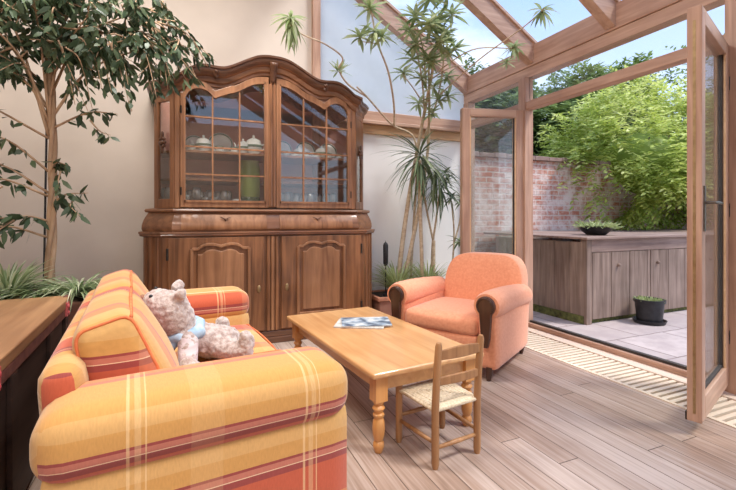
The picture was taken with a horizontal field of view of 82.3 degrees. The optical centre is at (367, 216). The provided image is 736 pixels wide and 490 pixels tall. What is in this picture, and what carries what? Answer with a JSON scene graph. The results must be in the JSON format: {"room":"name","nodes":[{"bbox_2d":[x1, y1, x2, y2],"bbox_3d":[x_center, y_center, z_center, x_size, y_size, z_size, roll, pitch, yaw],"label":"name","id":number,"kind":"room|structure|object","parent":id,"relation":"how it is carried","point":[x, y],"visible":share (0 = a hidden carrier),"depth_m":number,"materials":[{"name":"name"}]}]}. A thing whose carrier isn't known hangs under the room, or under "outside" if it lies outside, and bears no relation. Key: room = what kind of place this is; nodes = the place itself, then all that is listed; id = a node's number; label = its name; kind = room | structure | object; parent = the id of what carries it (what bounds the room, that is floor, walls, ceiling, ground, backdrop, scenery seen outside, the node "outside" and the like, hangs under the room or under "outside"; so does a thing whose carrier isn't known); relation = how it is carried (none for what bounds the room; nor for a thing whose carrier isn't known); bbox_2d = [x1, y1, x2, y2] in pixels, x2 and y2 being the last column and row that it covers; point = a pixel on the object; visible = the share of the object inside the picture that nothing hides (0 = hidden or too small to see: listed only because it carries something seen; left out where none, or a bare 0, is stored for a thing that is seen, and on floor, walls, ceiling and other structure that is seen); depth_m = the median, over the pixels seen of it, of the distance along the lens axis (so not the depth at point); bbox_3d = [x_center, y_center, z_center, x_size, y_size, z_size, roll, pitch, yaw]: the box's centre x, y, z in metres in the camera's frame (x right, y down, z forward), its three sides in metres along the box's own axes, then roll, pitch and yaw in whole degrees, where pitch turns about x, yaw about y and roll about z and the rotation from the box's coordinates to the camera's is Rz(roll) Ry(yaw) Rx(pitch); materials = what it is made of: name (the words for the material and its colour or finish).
{"room":"sunroom","nodes":[
{"label":"sunroom","id":0,"kind":"room"},
{"bbox_2d":[0,0,459,289],"bbox_3d":[-1.256,-0.825,4.005,5.260,3.750,0.150,0,0,-23],"label":"wall","id":1,"kind":"structure","parent":0,"point":[119,176],"depth_m":3.60,"materials":[{"name":"paint"}]},
{"bbox_2d":[312,0,320,201],"bbox_3d":[-0.539,-0.825,4.259,0.080,3.750,0.150,0,0,-23],"label":"post","id":2,"kind":"object","parent":1,"relation":"attached to","point":[316,4],"visible":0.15,"depth_m":4.19,"materials":[{"name":"brown wood"}]},
{"bbox_2d":[321,120,459,141],"bbox_3d":[0.308,-0.935,4.632,1.770,0.110,0.135,0,0,-23],"label":"board","id":3,"kind":"object","parent":1,"relation":"attached to","point":[367,128],"visible":0.37,"depth_m":4.55,"materials":[{"name":"brown wood"}]},
{"bbox_2d":[321,111,459,132],"bbox_3d":[0.321,-1.040,4.602,1.770,0.140,0.200,0,0,-23],"label":"beam","id":4,"kind":"structure","parent":3,"relation":"on","point":[372,117],"depth_m":4.56,"materials":[{"name":"brown wood"}]},
{"bbox_2d":[321,0,463,120],"bbox_3d":[0.319,-1.833,4.631,1.790,1.447,0.015,0,0,-23],"label":"window","id":5,"kind":"structure","parent":4,"relation":"attached to","point":[368,70],"depth_m":4.49,"materials":[{"name":"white glass"}]},
{"bbox_2d":[471,34,724,128],"bbox_3d":[2.498,-1.058,1.784,0.090,0.075,6.900,0,0,-23],"label":"beam","id":6,"kind":"structure","parent":4,"relation":"attached to","point":[679,57],"depth_m":3.23,"materials":[{"name":"brown wood"}]},
{"bbox_2d":[355,0,470,93],"bbox_3d":[0.289,-2.136,4.567,2.068,1.364,0.120,0,0,-23],"label":"rafter","id":7,"kind":"object","parent":1,"relation":"attached to","point":[389,11],"visible":0.38,"depth_m":4.60,"materials":[{"name":"brown wood"}]},
{"bbox_2d":[26,332,735,489],"bbox_3d":[0.048,1.097,0.729,5.065,0.105,6.900,0,0,-23],"label":"floor","id":8,"kind":"structure","parent":0,"point":[548,423],"depth_m":2.02,"materials":[{"name":"brown wood"}]},
{"bbox_2d":[0,294,72,489],"bbox_3d":[-1.569,0.728,1.401,0.734,0.604,1.714,0,0,-27],"label":"side table","id":9,"kind":"object","parent":8,"relation":"on","point":[31,329],"visible":0.84,"depth_m":1.59,"materials":[{"name":"brown wood"}]},
{"bbox_2d":[18,284,91,325],"bbox_3d":[-2.119,0.762,2.594,1.000,0.575,0.680,0,0,-23],"label":"planter","id":10,"kind":"object","parent":8,"relation":"on","point":[77,301],"visible":0.02,"depth_m":2.42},
{"bbox_2d":[0,257,72,299],"bbox_3d":[-2.031,0.363,2.366,0.674,0.273,0.665,0,0,-12],"label":"spider plant","id":11,"kind":"object","parent":10,"relation":"in","point":[12,277],"visible":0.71,"depth_m":2.35,"materials":[{"name":"green plant"}]},
{"bbox_2d":[0,280,84,299],"bbox_3d":[-1.848,0.454,2.383,0.571,0.152,0.535,0,0,-23],"label":"spider plant","id":12,"kind":"object","parent":10,"relation":"in","point":[22,295],"visible":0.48,"depth_m":2.31,"materials":[{"name":"green plant"}]},
{"bbox_2d":[6,270,110,310],"bbox_3d":[-1.759,0.442,2.508,0.732,0.205,0.766,0,0,36],"label":"spider plant","id":13,"kind":"object","parent":10,"relation":"in","point":[84,289],"visible":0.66,"depth_m":2.42,"materials":[{"name":"green plant"}]},
{"bbox_2d":[0,0,216,283],"bbox_3d":[-1.849,-0.571,2.486,1.796,2.097,0.826,0,0,-25],"label":"fig","id":14,"kind":"object","parent":10,"relation":"in","point":[67,44],"visible":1,"depth_m":2.50,"materials":[{"name":"green plant"}]},
{"bbox_2d":[29,269,347,489],"bbox_3d":[-0.739,0.652,1.729,0.800,0.797,1.600,0,0,-29],"label":"sofa","id":15,"kind":"object","parent":8,"relation":"on","point":[118,408],"visible":0.98,"depth_m":1.08,"materials":[{"name":"fabric"}]},
{"bbox_2d":[91,269,148,298],"bbox_3d":[-1.062,0.454,1.895,0.298,0.402,0.619,0,0,-29],"label":"cushion","id":16,"kind":"object","parent":15,"relation":"on","point":[125,277],"depth_m":1.76,"materials":[{"name":"fabric"}]},
{"bbox_2d":[72,286,179,380],"bbox_3d":[-0.779,0.454,1.391,0.298,0.402,0.584,0,0,-29],"label":"cushion","id":17,"kind":"object","parent":15,"relation":"on","point":[117,334],"depth_m":1.15,"materials":[{"name":"fabric"}]},
{"bbox_2d":[140,279,254,365],"bbox_3d":[-0.704,0.429,1.720,0.376,0.331,0.342,0,0,-41],"label":"teddy bear","id":18,"kind":"object","parent":15,"relation":"on","point":[194,337],"visible":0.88,"depth_m":1.67},
{"bbox_2d":[175,324,274,360],"bbox_3d":[-0.827,0.675,2.004,0.670,0.194,0.565,0,0,-29],"label":"seat cushion","id":19,"kind":"object","parent":15,"relation":"on","point":[261,346],"depth_m":2.00,"materials":[{"name":"fabric"}]},
{"bbox_2d":[138,55,374,342],"bbox_3d":[-0.885,-0.140,3.724,2.012,2.380,0.639,0,0,-23],"label":"display cabinet","id":20,"kind":"object","parent":8,"relation":"on","point":[289,258],"visible":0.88,"depth_m":3.56,"materials":[{"name":"brown wood"}]},
{"bbox_2d":[187,144,197,149],"bbox_3d":[-1.427,-0.560,3.414,0.106,0.050,0.106,0,0,-14],"label":"teacup","id":21,"kind":"object","parent":20,"relation":"on","point":[190,148],"visible":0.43,"depth_m":3.39,"materials":[{"name":"white ceramic"}]},
{"bbox_2d":[186,135,199,148],"bbox_3d":[-1.498,-0.623,3.630,0.170,0.167,0.048,0,0,-23],"label":"dinner plate","id":22,"kind":"object","parent":20,"relation":"on","point":[194,138],"visible":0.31,"depth_m":3.63,"materials":[{"name":"white ceramic"}]},
{"bbox_2d":[161,178,238,185],"bbox_3d":[-1.425,-0.300,3.578,0.608,0.020,0.440,0,0,-23],"label":"shelf","id":23,"kind":"object","parent":20,"relation":"attached to","point":[164,181],"depth_m":3.54,"materials":[{"name":"brown wood"}]},
{"bbox_2d":[191,135,214,150],"bbox_3d":[-1.392,-0.613,3.540,0.142,0.156,0.143,0,0,37],"label":"teapot","id":24,"kind":"object","parent":20,"relation":"on","point":[203,141],"visible":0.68,"depth_m":3.50,"materials":[{"name":"white ceramic"}]},
{"bbox_2d":[209,133,232,151],"bbox_3d":[-1.300,-0.642,3.714,0.210,0.206,0.054,0,0,-24],"label":"dinner plate","id":25,"kind":"object","parent":20,"relation":"on","point":[219,139],"visible":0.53,"depth_m":3.73,"materials":[{"name":"white ceramic"}]},
{"bbox_2d":[234,139,247,152],"bbox_3d":[-1.088,-0.609,3.649,0.108,0.147,0.108,0,0,36],"label":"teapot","id":26,"kind":"object","parent":20,"relation":"on","point":[243,144],"visible":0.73,"depth_m":3.62,"materials":[{"name":"white ceramic"}]},
{"bbox_2d":[240,160,259,200],"bbox_3d":[-1.054,-0.285,3.749,0.180,0.420,0.180,0,0,-23],"label":"vase","id":27,"kind":"object","parent":20,"relation":"on","point":[249,186],"visible":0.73,"depth_m":3.67,"materials":[{"name":"green ceramic"}]},
{"bbox_2d":[161,149,346,166],"bbox_3d":[-0.917,-0.525,3.797,1.716,0.020,0.440,0,0,-23],"label":"shelf","id":28,"kind":"object","parent":20,"relation":"attached to","point":[200,156],"depth_m":3.75,"materials":[{"name":"brown wood"}]},
{"bbox_2d":[246,135,263,153],"bbox_3d":[-1.007,-0.629,3.704,0.151,0.188,0.151,0,0,37],"label":"lidded jar","id":29,"kind":"object","parent":20,"relation":"on","point":[253,143],"visible":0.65,"depth_m":3.65,"materials":[{"name":"white ceramic"}]},
{"bbox_2d":[281,141,291,154],"bbox_3d":[-0.800,-0.627,3.931,0.180,0.177,0.050,0,0,-23],"label":"dinner plate","id":30,"kind":"object","parent":20,"relation":"on","point":[286,146],"visible":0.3,"depth_m":3.96,"materials":[{"name":"white ceramic"}]},
{"bbox_2d":[260,181,346,188],"bbox_3d":[-0.541,-0.300,3.959,0.898,0.020,0.440,0,0,-23],"label":"shelf","id":31,"kind":"object","parent":20,"relation":"attached to","point":[284,184],"depth_m":3.88,"materials":[{"name":"brown wood"}]},
{"bbox_2d":[296,142,314,156],"bbox_3d":[-0.601,-0.632,4.049,0.190,0.187,0.051,0,0,-23],"label":"dinner plate","id":32,"kind":"object","parent":20,"relation":"on","point":[308,147],"visible":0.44,"depth_m":4.07,"materials":[{"name":"white ceramic"}]},
{"bbox_2d":[312,146,331,156],"bbox_3d":[-0.435,-0.606,3.994,0.143,0.142,0.143,0,0,36],"label":"tureen","id":33,"kind":"object","parent":20,"relation":"on","point":[319,150],"visible":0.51,"depth_m":3.94,"materials":[{"name":"white ceramic"}]},
{"bbox_2d":[320,143,336,157],"bbox_3d":[-0.388,-0.627,4.086,0.180,0.177,0.050,0,0,-23],"label":"dinner plate","id":34,"kind":"object","parent":20,"relation":"on","point":[331,148],"visible":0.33,"depth_m":4.11,"materials":[{"name":"white ceramic"}]},
{"bbox_2d":[372,289,391,315],"bbox_3d":[0.514,0.907,4.370,1.080,0.285,0.420,0,0,-23],"label":"planter","id":35,"kind":"object","parent":8,"relation":"on","point":[381,303],"visible":0.22,"depth_m":4.03,"materials":[{"name":"ceramic"}]},
{"bbox_2d":[271,0,416,277],"bbox_3d":[0.064,-0.538,3.599,0.603,2.634,1.972,0,0,33],"label":"plant","id":36,"kind":"object","parent":35,"relation":"in","point":[292,31],"visible":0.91,"depth_m":3.30,"materials":[{"name":"green plant"}]},
{"bbox_2d":[383,241,387,296],"bbox_3d":[0.174,0.503,4.147,0.060,0.550,0.060,0,0,-23],"label":"torch","id":37,"kind":"object","parent":35,"relation":"in","point":[385,245],"visible":0.9,"depth_m":4.13,"materials":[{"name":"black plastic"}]},
{"bbox_2d":[372,261,439,288],"bbox_3d":[0.346,0.622,4.142,0.932,0.373,0.761,0,0,-23],"label":"spider plant","id":38,"kind":"object","parent":35,"relation":"on","point":[391,278],"visible":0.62,"depth_m":4.15,"materials":[{"name":"green plant"}]},
{"bbox_2d":[395,260,446,278],"bbox_3d":[0.629,0.631,4.402,0.828,0.355,0.740,0,0,5],"label":"spider plant","id":39,"kind":"object","parent":35,"relation":"on","point":[431,269],"visible":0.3,"depth_m":4.29,"materials":[{"name":"green plant"}]},
{"bbox_2d":[372,129,473,276],"bbox_3d":[0.620,-0.028,4.203,1.189,1.614,0.829,0,0,-23],"label":"yucca","id":40,"kind":"object","parent":35,"relation":"in","point":[419,170],"visible":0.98,"depth_m":4.22,"materials":[{"name":"plant"}]},
{"bbox_2d":[413,166,459,272],"bbox_3d":[0.762,0.115,4.449,0.646,1.326,0.682,0,0,19],"label":"yucca","id":41,"kind":"object","parent":35,"relation":"in","point":[446,170],"visible":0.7,"depth_m":4.48,"materials":[{"name":"plant"}]},
{"bbox_2d":[437,174,472,258],"bbox_3d":[0.935,0.163,4.506,0.501,1.231,0.337,0,0,-23],"label":"tree","id":42,"kind":"object","parent":35,"relation":"on","point":[454,236],"visible":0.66,"depth_m":4.54,"materials":[{"name":"green plant"}]},
{"bbox_2d":[387,0,558,273],"bbox_3d":[0.671,-0.509,3.568,1.136,2.587,1.732,0,0,-23],"label":"plant","id":43,"kind":"object","parent":35,"relation":"in","point":[433,25],"visible":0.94,"depth_m":3.56,"materials":[{"name":"green plant"}]},
{"bbox_2d":[287,307,483,453],"bbox_3d":[0.012,0.862,2.488,0.636,0.376,1.224,0,0,-28],"label":"coffee table","id":44,"kind":"object","parent":8,"relation":"on","point":[401,353],"visible":0.74,"depth_m":2.14,"materials":[{"name":"brown wood"}]},
{"bbox_2d":[333,318,383,328],"bbox_3d":[-0.046,0.670,2.648,0.306,0.008,0.222,0,0,7],"label":"magazine","id":45,"kind":"object","parent":44,"relation":"on","point":[338,324],"visible":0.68,"depth_m":2.54,"materials":[{"name":"white paper"}]},
{"bbox_2d":[341,317,391,326],"bbox_3d":[-0.014,0.663,2.662,0.306,0.008,0.222,0,0,-5],"label":"magazine","id":46,"kind":"object","parent":45,"relation":"on","point":[347,321],"visible":1,"depth_m":2.63,"materials":[{"name":"blue paper"}]},
{"bbox_2d":[396,334,483,469],"bbox_3d":[0.326,0.785,1.914,0.293,0.531,0.305,0,0,-30],"label":"child chair","id":47,"kind":"object","parent":8,"relation":"on","point":[439,394],"visible":0.98,"depth_m":1.85,"materials":[{"name":"brown wood"}]},
{"bbox_2d":[387,252,532,381],"bbox_3d":[0.730,0.673,3.199,0.864,0.756,0.905,0,0,37],"label":"armchair","id":48,"kind":"object","parent":8,"relation":"on","point":[488,294],"visible":0.85,"depth_m":3.02,"materials":[{"name":"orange fabric"}]},
{"bbox_2d":[405,297,478,335],"bbox_3d":[0.648,0.715,3.088,0.550,0.170,0.630,0,0,37],"label":"seat cushion","id":49,"kind":"object","parent":48,"relation":"on","point":[443,316],"depth_m":2.89,"materials":[{"name":"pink fabric"}]},
{"bbox_2d":[528,322,686,377],"bbox_3d":[2.526,1.035,1.796,0.120,0.070,6.900,0,0,-23],"label":"threshold","id":50,"kind":"object","parent":8,"relation":"on","point":[679,371],"depth_m":3.18,"materials":[{"name":"brown wood"}]},
{"bbox_2d":[463,102,474,251],"bbox_3d":[1.187,-0.140,4.942,0.100,2.380,0.090,0,0,-23],"label":"post","id":51,"kind":"object","parent":50,"relation":"on","point":[466,105],"visible":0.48,"depth_m":4.91,"materials":[{"name":"brown wood"}]},
{"bbox_2d":[518,77,532,321],"bbox_3d":[1.517,-0.140,4.050,0.100,2.380,0.090,0,0,-23],"label":"post","id":52,"kind":"object","parent":50,"relation":"on","point":[525,84],"visible":0.54,"depth_m":4.01,"materials":[{"name":"brown wood"}]},
{"bbox_2d":[460,108,522,260],"bbox_3d":[1.182,-0.014,4.002,0.624,2.008,0.072,0,0,-8],"label":"door","id":53,"kind":"structure","parent":52,"relation":"attached to","point":[466,114],"depth_m":3.97,"materials":[{"name":"brown wood"}]},
{"bbox_2d":[530,320,707,374],"bbox_3d":[1.873,0.991,3.278,0.035,0.018,1.600,0,0,-23],"label":"threshold","id":54,"kind":"object","parent":50,"relation":"on","point":[642,354],"visible":0.64,"depth_m":3.20,"materials":[{"name":"brown wood"}]},
{"bbox_2d":[725,0,735,394],"bbox_3d":[2.189,-0.140,2.489,0.100,2.380,0.090,0,0,-23],"label":"post","id":55,"kind":"object","parent":50,"relation":"on","point":[730,5],"visible":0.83,"depth_m":2.47,"materials":[{"name":"brown wood"}]},
{"bbox_2d":[685,4,729,423],"bbox_3d":[1.865,-0.009,2.259,0.736,2.018,0.129,0,0,-42],"label":"door","id":56,"kind":"structure","parent":55,"relation":"attached to","point":[703,391],"depth_m":2.05,"materials":[{"name":"brown wood"}]},
{"bbox_3d":[3.858,-0.140,-1.387,0.100,2.380,0.090,0,0,-23],"label":"post","id":57,"kind":"object","parent":50,"relation":"on","visible":0},
{"bbox_2d":[464,0,724,103],"bbox_3d":[2.543,-1.384,1.830,0.100,0.098,7.050,0,0,-23],"label":"beam","id":58,"kind":"structure","parent":57,"relation":"on","point":[676,13],"depth_m":3.33,"materials":[{"name":"brown wood"}]},
{"bbox_2d":[463,0,681,95],"bbox_3d":[2.548,-1.532,1.832,0.130,0.195,7.050,0,0,-23],"label":"beam","id":59,"kind":"structure","parent":58,"relation":"on","point":[587,29],"depth_m":3.59,"materials":[{"name":"brown wood"}]},
{"bbox_2d":[528,327,735,400],"bbox_3d":[2.422,1.094,1.751,0.105,0.112,6.900,0,0,-23],"label":"board","id":60,"kind":"object","parent":8,"relation":"on","point":[671,376],"depth_m":3.04,"materials":[{"name":"beige wood"}]},
{"bbox_2d":[579,226,612,234],"bbox_3d":[2.498,0.148,4.615,0.350,0.100,0.350,0,0,-23],"label":"bowl","id":61,"kind":"object","parent":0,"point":[592,230],"depth_m":4.50,"materials":[{"name":"black plastic"}]},
{"bbox_3d":[-0.794,-2.750,0.366,3.530,0.100,7.200,0,0,-23],"label":"ceiling","id":62,"kind":"structure","parent":0,"visible":0},
{"bbox_2d":[460,0,536,64],"bbox_3d":[0.689,-2.136,3.639,2.068,1.364,0.120,0,0,-23],"label":"rafter","id":63,"kind":"object","parent":62,"relation":"attached to","point":[490,13],"visible":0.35,"depth_m":3.83,"materials":[{"name":"brown wood"}]},
{"bbox_2d":[579,0,620,29],"bbox_3d":[1.017,-2.136,2.877,2.068,1.364,0.120,0,0,-23],"label":"rafter","id":64,"kind":"object","parent":62,"relation":"attached to","point":[603,11],"visible":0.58,"depth_m":3.18,"materials":[{"name":"brown wood"}]},
{"label":"outside","id":65,"kind":"structure","parent":0,"visible":0},
{"bbox_3d":[1.626,1.270,8.866,70.000,0.160,75.000,0,0,-23],"label":"ground","id":66,"kind":"structure","parent":65,"visible":0},
{"bbox_2d":[462,54,542,124],"bbox_3d":[3.138,-1.773,12.693,5.997,5.939,3.882,0,0,-13],"label":"broadleaf tree","id":67,"kind":"object","parent":66,"relation":"on","point":[471,60],"visible":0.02,"depth_m":12.19,"materials":[{"name":"green plant"}]},
{"bbox_2d":[452,57,569,156],"bbox_3d":[2.516,-1.314,10.173,4.336,5.028,5.116,0,0,42],"label":"broadleaf tree","id":68,"kind":"object","parent":66,"relation":"on","point":[493,137],"visible":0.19,"depth_m":8.98,"materials":[{"name":"green plant"}]},
{"bbox_2d":[475,157,713,252],"bbox_3d":[3.966,0.180,6.744,6.380,1.940,0.250,0,0,-23],"label":"wall","id":69,"kind":"structure","parent":66,"relation":"on","point":[493,176],"depth_m":5.99,"materials":[{"name":"brick"}]},
{"bbox_2d":[475,151,610,165],"bbox_3d":[3.898,-0.824,6.715,6.373,0.067,0.350,0,0,-23],"label":"coping","id":70,"kind":"object","parent":69,"relation":"on","point":[477,153],"visible":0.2,"depth_m":5.88,"materials":[{"name":"concrete"}]},
{"bbox_2d":[533,50,681,155],"bbox_3d":[5.606,-1.543,10.867,5.393,5.484,4.220,0,0,-23],"label":"broadleaf tree","id":71,"kind":"object","parent":66,"relation":"on","point":[597,70],"visible":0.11,"depth_m":9.83,"materials":[{"name":"green plant"}]},
{"bbox_2d":[535,63,713,248],"bbox_3d":[4.536,-0.609,7.143,4.412,3.607,3.060,0,0,-26],"label":"shrub","id":72,"kind":"object","parent":66,"relation":"on","point":[650,166],"visible":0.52,"depth_m":6.17,"materials":[{"name":"green plant"}]},
{"bbox_2d":[630,92,713,228],"bbox_3d":[6.545,-0.552,7.838,4.247,3.647,3.173,0,0,-18],"label":"shrub","id":73,"kind":"object","parent":66,"relation":"on","point":[712,119],"visible":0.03,"depth_m":7.10,"materials":[{"name":"green plant"}]},
{"bbox_2d":[620,33,724,132],"bbox_3d":[7.353,-1.421,9.238,3.417,5.235,3.452,0,0,-11],"label":"broadleaf tree","id":74,"kind":"object","parent":66,"relation":"on","point":[682,46],"visible":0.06,"depth_m":9.29,"materials":[{"name":"green plant"}]},
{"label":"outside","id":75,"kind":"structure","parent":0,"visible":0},
{"bbox_2d":[533,306,713,371],"bbox_3d":[5.236,1.115,3.126,5.910,0.110,7.600,0,0,-23],"label":"patio","id":76,"kind":"structure","parent":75,"point":[669,341],"depth_m":3.86,"materials":[{"name":"stone"}]},
{"bbox_2d":[483,228,713,324],"bbox_3d":[3.967,0.629,5.710,4.695,0.862,1.550,0,0,-23],"label":"cabinet","id":77,"kind":"object","parent":76,"relation":"on","point":[571,282],"visible":0.65,"depth_m":4.45,"materials":[{"name":"brown wood"}]},
{"bbox_2d":[572,218,624,234],"bbox_3d":[2.510,0.101,4.613,0.543,0.194,0.529,0,0,-23],"label":"potted plant","id":78,"kind":"object","parent":77,"relation":"on","point":[588,228],"visible":1,"depth_m":4.50,"materials":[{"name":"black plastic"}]},
{"bbox_2d":[632,295,667,325],"bbox_3d":[2.818,0.925,4.225,0.300,0.269,0.312,0,0,-23],"label":"potted plant","id":79,"kind":"object","parent":76,"relation":"on","point":[649,310],"visible":1,"depth_m":4.13,"materials":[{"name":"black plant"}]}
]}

